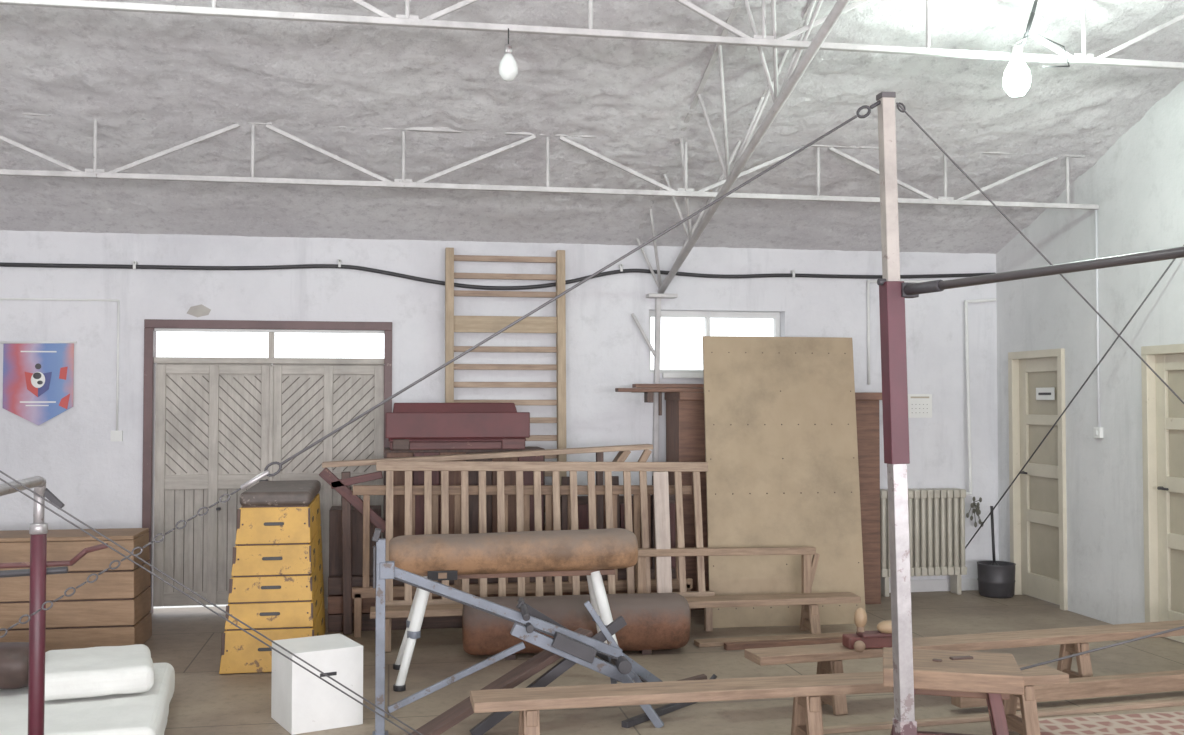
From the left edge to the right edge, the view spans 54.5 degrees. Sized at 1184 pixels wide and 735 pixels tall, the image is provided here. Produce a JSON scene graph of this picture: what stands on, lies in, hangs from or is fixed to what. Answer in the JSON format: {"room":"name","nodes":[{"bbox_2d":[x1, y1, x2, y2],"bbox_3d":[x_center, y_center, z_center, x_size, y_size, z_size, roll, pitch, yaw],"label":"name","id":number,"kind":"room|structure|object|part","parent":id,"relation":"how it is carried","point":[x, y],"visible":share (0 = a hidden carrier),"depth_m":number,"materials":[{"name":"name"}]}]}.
{"room":"sports hall","nodes":[
{"label":"sports hall","id":0,"kind":"room"},
{"bbox_2d":[0,230,998,580],"bbox_3d":[-1.137,0.316,9.217,9.950,3.130,0.260,0,-2,-10],"label":"wall","id":1,"kind":"structure","parent":0,"point":[98,479],"depth_m":9.15,"materials":[{"name":"paint"}]},
{"bbox_2d":[0,341,76,425],"bbox_3d":[-4.115,0.117,8.544,0.530,0.630,0.023,0,-2,-10],"label":"pennant banner","id":2,"kind":"object","parent":1,"relation":"attached to","point":[38,376],"visible":1,"depth_m":8.54,"materials":[{"name":"multicoloured fabric"}]},
{"bbox_2d":[0,298,122,440],"bbox_3d":[-4.623,0.015,8.466,2.220,1.068,0.030,0,-2,-10],"label":"trim","id":3,"kind":"structure","parent":1,"relation":"attached to","point":[116,435],"depth_m":8.64,"materials":[{"name":"white paint"}]},
{"bbox_2d":[187,304,210,316],"bbox_3d":[-3.000,-0.432,8.775,0.180,0.100,0.003,0,-2,-10],"label":"plaster patch","id":4,"kind":"object","parent":1,"relation":"attached to","point":[198,310],"visible":1,"depth_m":8.77,"materials":[{"name":"white paint"}]},
{"bbox_2d":[142,319,391,613],"bbox_3d":[-2.481,0.756,8.864,1.845,2.230,0.145,0,-2,-10],"label":"double door","id":5,"kind":"structure","parent":1,"relation":"in","point":[212,425],"depth_m":8.83,"materials":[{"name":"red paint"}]},
{"bbox_2d":[132,259,794,276],"bbox_3d":[-0.888,-0.787,9.129,5.228,0.119,0.058,0,-2,-10],"label":"clip","id":6,"kind":"object","parent":1,"relation":"attached to","point":[135,263],"visible":1,"depth_m":8.91,"materials":[{"name":"white paint"}]},
{"bbox_2d":[0,262,993,289],"bbox_3d":[-1.118,-0.728,9.082,9.311,0.222,0.032,0,-2,-10],"label":"power cable","id":7,"kind":"object","parent":1,"relation":"attached to","point":[2,264],"visible":0.91,"depth_m":9.07,"materials":[{"name":"black rubber"}]},
{"bbox_2d":[649,311,779,377],"bbox_3d":[1.055,-0.190,9.556,1.220,0.560,0.220,0,-2,-10],"label":"window","id":8,"kind":"structure","parent":1,"relation":"in","point":[707,315],"depth_m":9.59,"materials":[{"name":"white paint"}]},
{"bbox_2d":[867,280,945,384],"bbox_3d":[2.892,-0.304,9.790,1.162,0.902,0.024,0,-2,-10],"label":"trim","id":9,"kind":"structure","parent":1,"relation":"attached to","point":[868,281],"depth_m":9.69,"materials":[{"name":"white paint"}]},
{"bbox_2d":[908,394,931,417],"bbox_3d":[2.782,0.326,9.764,0.220,0.200,0.014,0,-2,-10],"label":"calendar","id":10,"kind":"object","parent":1,"relation":"attached to","point":[919,405],"visible":0.98,"depth_m":9.76,"materials":[{"name":"white paper"}]},
{"bbox_2d":[889,578,977,592],"bbox_3d":[-1.113,1.826,9.036,9.350,0.100,0.020,0,-2,-10],"label":"baseboard","id":11,"kind":"structure","parent":1,"relation":"attached to","point":[932,585],"depth_m":9.74,"materials":[{"name":"paint"}]},
{"bbox_2d":[966,497,983,526],"bbox_3d":[3.212,1.213,9.649,0.135,0.257,0.070,0,-2,-10],"label":"plant sprig","id":12,"kind":"object","parent":1,"relation":"attached to","point":[976,509],"visible":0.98,"depth_m":9.65,"materials":[{"name":"plant"}]},
{"bbox_2d":[0,0,1183,253],"bbox_3d":[0.035,-2.335,2.611,9.390,2.370,13.340,0,-2,-10],"label":"ceiling","id":13,"kind":"structure","parent":0,"point":[185,75],"depth_m":7.57,"materials":[{"name":"white paint"}]},
{"bbox_2d":[0,113,1098,209],"bbox_3d":[-0.862,-1.397,7.699,9.340,0.412,0.040,0,-2,-10],"label":"roof truss","id":14,"kind":"object","parent":13,"relation":"attached to","point":[73,173],"visible":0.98,"depth_m":7.73,"materials":[{"name":"metal"}]},
{"bbox_2d":[0,0,1183,69],"bbox_3d":[-0.570,-2.006,6.051,9.340,0.467,0.040,0,-2,-10],"label":"roof truss","id":15,"kind":"object","parent":13,"relation":"attached to","point":[407,20],"visible":0.98,"depth_m":6.19,"materials":[{"name":"metal"}]},
{"bbox_2d":[499,28,517,80],"bbox_3d":[-0.436,-1.632,6.003,0.101,0.278,0.101,0,-2,-10],"label":"light bulb","id":16,"kind":"object","parent":15,"relation":"hanging from","point":[508,69],"visible":1,"depth_m":5.97,"materials":[{"name":"white glass"}]},
{"bbox_2d":[636,0,849,298],"bbox_3d":[1.122,-2.041,6.216,0.475,2.771,6.551,0,-2,-10],"label":"truss","id":17,"kind":"object","parent":13,"relation":"attached to","point":[793,75],"visible":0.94,"depth_m":7.16,"materials":[{"name":"metal"}]},
{"bbox_2d":[1003,0,1069,96],"bbox_3d":[2.522,-1.824,6.508,0.412,0.597,0.151,0,-2,-10],"label":"light bulb","id":18,"kind":"object","parent":13,"relation":"hanging from","point":[1017,77],"depth_m":6.45,"materials":[{"name":"white glass"}]},
{"bbox_3d":[2.546,-1.908,6.516,0.357,0.429,0.077,0,-2,-16],"label":"bulb guard wire","id":19,"kind":"part","parent":18,"relation":"part of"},
{"bbox_2d":[143,590,1183,734],"bbox_3d":[0.035,1.739,2.496,9.950,0.144,13.900,0,-2,-10],"label":"floor","id":20,"kind":"structure","parent":0,"point":[204,701],"depth_m":6.72,"materials":[{"name":"brown wood"}]},
{"bbox_2d":[0,476,107,734],"bbox_3d":[-2.127,1.052,3.448,0.812,1.331,2.185,0,-2,-10],"label":"bars","id":21,"kind":"object","parent":20,"relation":"on","point":[38,530],"visible":0.98,"depth_m":4.45,"materials":[{"name":"metal"}]},
{"bbox_2d":[0,528,151,651],"bbox_3d":[-4.007,1.457,7.457,2.099,0.742,0.549,0,-2,-10],"label":"box","id":22,"kind":"object","parent":20,"relation":"on","point":[114,609],"visible":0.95,"depth_m":7.34,"materials":[{"name":"brown wood"}]},
{"bbox_2d":[0,663,174,734],"bbox_3d":[-2.907,1.663,5.336,1.764,0.216,1.367,0,-2,-17],"label":"foam mat","id":23,"kind":"object","parent":20,"relation":"on","point":[143,713],"visible":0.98,"depth_m":5.21,"materials":[{"name":"fabric"}]},
{"bbox_2d":[0,642,28,689],"bbox_3d":[-3.242,1.453,5.560,1.051,0.213,0.305,0,-2,-7],"label":"roll","id":24,"kind":"object","parent":23,"relation":"on","point":[14,656],"visible":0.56,"depth_m":5.50,"materials":[{"name":"brown leather"}]},
{"bbox_2d":[45,644,153,700],"bbox_3d":[-2.444,1.497,5.673,0.520,0.139,0.627,1,-2,-23],"label":"foam mat","id":25,"kind":"object","parent":23,"relation":"on","point":[128,669],"visible":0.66,"depth_m":5.46,"materials":[{"name":"fabric"}]},
{"bbox_2d":[219,480,325,673],"bbox_3d":[-2.031,1.295,7.428,0.549,1.059,1.198,0,-2,-10],"label":"box","id":26,"kind":"object","parent":20,"relation":"on","point":[276,584],"visible":0.92,"depth_m":6.91,"materials":[{"name":"yellow paint"}]},
{"bbox_2d":[271,633,362,734],"bbox_3d":[-1.390,1.590,5.813,0.360,0.390,0.364,1,-2,-31],"label":"wooden box","id":27,"kind":"object","parent":20,"relation":"on","point":[301,702],"visible":0.86,"depth_m":5.68,"materials":[{"name":"paint"}]},
{"bbox_2d":[384,447,544,538],"bbox_3d":[-0.958,1.233,8.573,1.170,1.260,0.440,0,-2,-10],"label":"wooden crate","id":28,"kind":"object","parent":20,"relation":"on","point":[398,476],"visible":0.31,"depth_m":8.37,"materials":[{"name":"brown wood"}]},
{"bbox_2d":[385,403,529,449],"bbox_3d":[-0.993,0.428,8.451,1.030,0.338,0.429,0,-2,-10],"label":"box","id":29,"kind":"object","parent":28,"relation":"on","point":[410,426],"visible":1,"depth_m":8.27,"materials":[{"name":"red paint"}]},
{"bbox_2d":[319,444,652,633],"bbox_3d":[-0.733,1.204,8.186,2.363,1.298,0.160,0,-2,-10],"label":"wooden bench","id":30,"kind":"object","parent":20,"relation":"on","point":[342,486],"visible":0.73,"depth_m":7.99,"materials":[{"name":"brown wood"}]},
{"bbox_2d":[328,505,678,631],"bbox_3d":[-0.638,1.440,8.455,2.520,0.840,0.450,0,-2,-10],"label":"wooden bench","id":31,"kind":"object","parent":20,"relation":"on","point":[335,579],"depth_m":8.16,"materials":[{"name":"brown wood"}]},
{"bbox_2d":[445,247,566,495],"bbox_3d":[-0.675,0.470,9.008,0.945,2.814,0.226,0,-2,-10],"label":"wall bars","id":32,"kind":"object","parent":20,"relation":"on","point":[481,324],"visible":0.54,"depth_m":9.07,"materials":[{"name":"beige wood"}]},
{"bbox_2d":[389,528,637,691],"bbox_3d":[-0.466,1.390,6.806,1.452,0.847,0.590,0,-2,-10],"label":"horse","id":33,"kind":"object","parent":20,"relation":"on","point":[593,553],"visible":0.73,"depth_m":6.66},
{"bbox_2d":[352,485,692,636],"bbox_3d":[-0.464,1.333,8.098,2.401,1.032,0.070,0,-2,-10],"label":"ladder frame","id":34,"kind":"object","parent":20,"relation":"on","point":[358,593],"visible":0.43,"depth_m":8.05,"materials":[{"name":"brown wood"}]},
{"bbox_2d":[372,528,716,734],"bbox_3d":[-0.150,1.293,5.801,1.904,1.022,0.552,1,-2,-21],"label":"frame","id":35,"kind":"object","parent":20,"relation":"on","point":[579,646],"visible":0.84,"depth_m":5.64,"materials":[{"name":"grey metal"}]},
{"bbox_2d":[375,461,714,631],"bbox_3d":[-0.310,1.245,7.975,2.341,1.202,0.210,0,-2,-10],"label":"ladder frame","id":36,"kind":"object","parent":20,"relation":"on","point":[389,467],"visible":0.47,"depth_m":7.99,"materials":[{"name":"brown wood"}]},
{"bbox_2d":[462,592,690,659],"bbox_3d":[-0.102,1.645,7.362,1.446,0.368,0.390,0,-2,-10],"label":"horse","id":37,"kind":"object","parent":20,"relation":"on","point":[655,621],"visible":0.76,"depth_m":7.24},
{"bbox_2d":[0,92,1183,734],"bbox_3d":[0.819,0.358,2.886,7.799,2.695,3.097,0,-2,-14],"label":"bar","id":38,"kind":"object","parent":20,"relation":"on","point":[893,292],"visible":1,"depth_m":3.96,"materials":[{"name":"metal"}]},
{"bbox_2d":[552,476,675,566],"bbox_3d":[0.156,1.337,8.583,1.028,1.055,0.179,0,-2,-10],"label":"boards","id":39,"kind":"object","parent":20,"relation":"on","point":[583,519],"visible":0.12,"depth_m":8.57,"materials":[{"name":"brown wood"}]},
{"bbox_2d":[370,592,860,651],"bbox_3d":[0.202,1.712,7.767,3.340,0.263,0.251,0,-2,-10],"label":"bench","id":40,"kind":"object","parent":20,"relation":"on","point":[810,618],"visible":0.48,"depth_m":7.86,"materials":[{"name":"brown wood"}]},
{"bbox_2d":[631,298,660,475],"bbox_3d":[0.438,0.659,9.316,0.250,2.451,0.056,0,-2,-10],"label":"support post","id":41,"kind":"object","parent":20,"relation":"on","point":[656,351],"visible":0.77,"depth_m":9.33,"materials":[{"name":"metal"}]},
{"bbox_2d":[653,472,671,592],"bbox_3d":[0.494,1.286,7.978,0.130,1.123,0.070,0,-2,-10],"label":"plank","id":42,"kind":"object","parent":20,"relation":"on","point":[660,479],"visible":0.56,"depth_m":7.98,"materials":[{"name":"brown wood"}]},
{"bbox_2d":[636,546,819,593],"bbox_3d":[0.931,1.554,8.062,1.398,0.590,0.070,0,-2,-10],"label":"bench","id":43,"kind":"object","parent":20,"relation":"on","point":[808,568],"depth_m":8.05,"materials":[{"name":"brown wood"}]},
{"bbox_2d":[470,664,1068,734],"bbox_3d":[0.859,1.612,5.301,2.820,0.323,0.272,0,-2,-11],"label":"bench","id":44,"kind":"object","parent":20,"relation":"on","point":[806,690],"visible":0.83,"depth_m":5.22,"materials":[{"name":"brown wood"}]},
{"bbox_2d":[664,392,881,609],"bbox_3d":[1.536,1.041,9.209,1.840,1.680,0.500,0,-2,-10],"label":"cupboard","id":45,"kind":"object","parent":20,"relation":"on","point":[685,421],"visible":0.15,"depth_m":9.12,"materials":[{"name":"brown wood"}]},
{"bbox_2d":[615,384,703,415],"bbox_3d":[0.700,0.254,9.079,1.080,0.245,0.370,0,-2,-10],"label":"planks","id":46,"kind":"object","parent":45,"relation":"on","point":[648,390],"visible":0.78,"depth_m":8.88,"materials":[{"name":"brown wood"}]},
{"bbox_2d":[694,632,854,650],"bbox_3d":[1.421,1.813,7.498,1.416,0.040,0.646,0,-2,-10],"label":"planks","id":47,"kind":"object","parent":20,"relation":"on","point":[737,643],"visible":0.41,"depth_m":7.58,"materials":[{"name":"brown wood"}]},
{"bbox_2d":[702,336,864,627],"bbox_3d":[1.443,0.808,8.590,1.320,2.110,0.619,0,-2,-10],"label":"panel","id":48,"kind":"object","parent":20,"relation":"on","point":[781,447],"visible":0.95,"depth_m":8.60,"materials":[{"name":"brown wood"}]},
{"bbox_2d":[880,298,996,596],"bbox_3d":[2.924,0.647,9.654,1.140,2.493,0.200,0,-2,-10],"label":"radiator","id":49,"kind":"object","parent":20,"relation":"on","point":[936,515],"visible":0.78,"depth_m":9.55,"materials":[{"name":"metal"}]},
{"bbox_2d":[883,647,1023,734],"bbox_3d":[1.492,1.490,4.791,0.540,0.553,0.467,0,-2,14],"label":"wooden stool","id":50,"kind":"object","parent":20,"relation":"on","point":[992,677],"visible":0.83,"depth_m":4.64,"materials":[{"name":"brown wood"}]},
{"bbox_2d":[744,620,1183,714],"bbox_3d":[2.348,1.642,6.359,3.180,0.323,0.253,0,-2,-16],"label":"bench","id":51,"kind":"object","parent":20,"relation":"on","point":[829,657],"visible":0.73,"depth_m":6.26,"materials":[{"name":"brown wood"}]},
{"bbox_2d":[842,608,891,651],"bbox_3d":[1.484,1.368,6.027,0.300,0.215,0.170,0,-2,-10],"label":"grip","id":52,"kind":"object","parent":51,"relation":"on","point":[861,640],"visible":0.91,"depth_m":6.01,"materials":[{"name":"red paint"}]},
{"bbox_2d":[977,561,1015,598],"bbox_3d":[3.346,1.755,9.517,0.310,0.270,0.310,0,-2,-10],"label":"waste bin","id":53,"kind":"object","parent":20,"relation":"on","point":[994,581],"visible":1,"depth_m":9.40,"materials":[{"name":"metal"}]},
{"bbox_2d":[990,506,998,565],"bbox_3d":[3.343,1.465,9.545,0.080,0.631,0.080,0,-2,-10],"label":"toilet brush","id":54,"kind":"object","parent":53,"relation":"in","point":[991,507],"visible":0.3,"depth_m":9.54,"materials":[{"name":"black plastic"}]},
{"bbox_2d":[951,670,1183,710],"bbox_3d":[2.929,1.760,6.254,2.159,0.165,0.122,0,-2,-15],"label":"beam","id":55,"kind":"structure","parent":20,"relation":"on","point":[1163,681],"depth_m":6.17,"materials":[{"name":"brown wood"}]},
{"bbox_2d":[1039,711,1183,734],"bbox_3d":[3.198,1.758,5.072,2.030,0.012,1.780,0,-2,-10],"label":"rug","id":56,"kind":"object","parent":20,"relation":"on","point":[1157,723],"visible":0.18,"depth_m":5.70,"materials":[{"name":"fabric"}]},
{"bbox_2d":[996,80,1183,624],"bbox_3d":[4.763,-0.945,3.403,0.250,5.321,13.300,0,-2,-10],"label":"wall","id":57,"kind":"structure","parent":0,"point":[1137,186],"depth_m":8.40,"materials":[{"name":"paint"}]},
{"bbox_2d":[1008,348,1067,609],"bbox_3d":[3.641,0.873,9.279,0.150,2.020,0.780,0,-2,-10],"label":"door","id":58,"kind":"structure","parent":57,"relation":"in","point":[1036,378],"depth_m":9.35,"materials":[{"name":"beige paint"}]},
{"bbox_2d":[965,245,1183,548],"bbox_3d":[3.526,0.281,8.509,0.012,2.568,2.683,1,-2,-18],"label":"guy wire","id":59,"kind":"object","parent":57,"relation":"attached to","point":[1173,260],"visible":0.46,"depth_m":8.43,"materials":[{"name":"black metal"}]},
{"bbox_2d":[1095,209,1099,426],"bbox_3d":[3.731,-0.365,8.487,0.017,1.610,0.017,0,-2,13],"label":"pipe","id":60,"kind":"structure","parent":57,"relation":"attached to","point":[1096,210],"depth_m":8.48,"materials":[{"name":"paint"}]},
{"bbox_2d":[1093,427,1102,437],"bbox_3d":[3.722,0.479,8.461,0.038,0.080,0.080,0,-2,-10],"label":"light switch","id":61,"kind":"object","parent":57,"relation":"attached to","point":[1097,431],"visible":1,"depth_m":8.44,"materials":[{"name":"white paint"}]},
{"bbox_2d":[1141,344,1183,642],"bbox_3d":[3.948,0.838,7.531,0.150,1.990,0.850,0,-2,-10],"label":"door","id":62,"kind":"structure","parent":57,"relation":"in","point":[1162,411],"depth_m":7.82,"materials":[{"name":"beige paint"}]},
{"bbox_2d":[1020,626,1183,669],"bbox_3d":[3.016,1.221,5.574,2.362,0.455,0.012,0,-2,-11],"label":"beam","id":63,"kind":"structure","parent":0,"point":[1181,627],"depth_m":5.45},
{"bbox_3d":[-4.692,-0.992,1.743,0.250,5.321,13.300,0,-2,-10],"label":"wall","id":64,"kind":"structure","parent":0,"visible":0},
{"bbox_2d":[0,470,422,734],"bbox_3d":[-2.354,0.034,3.664,5.013,3.384,0.036,0,-2,-10],"label":"guy wire","id":65,"kind":"object","parent":64,"relation":"attached to","point":[8,476],"visible":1,"depth_m":3.83,"materials":[{"name":"grey metal"}]},
{"label":"outside","id":66,"kind":"structure","parent":0,"visible":0},
{"bbox_2d":[154,604,227,607],"bbox_3d":[-1.218,2.044,12.663,14.000,0.110,6.530,0,-2,-10],"label":"paving","id":67,"kind":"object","parent":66,"point":[227,604],"visible":0.02,"depth_m":9.08,"materials":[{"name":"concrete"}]}
]}

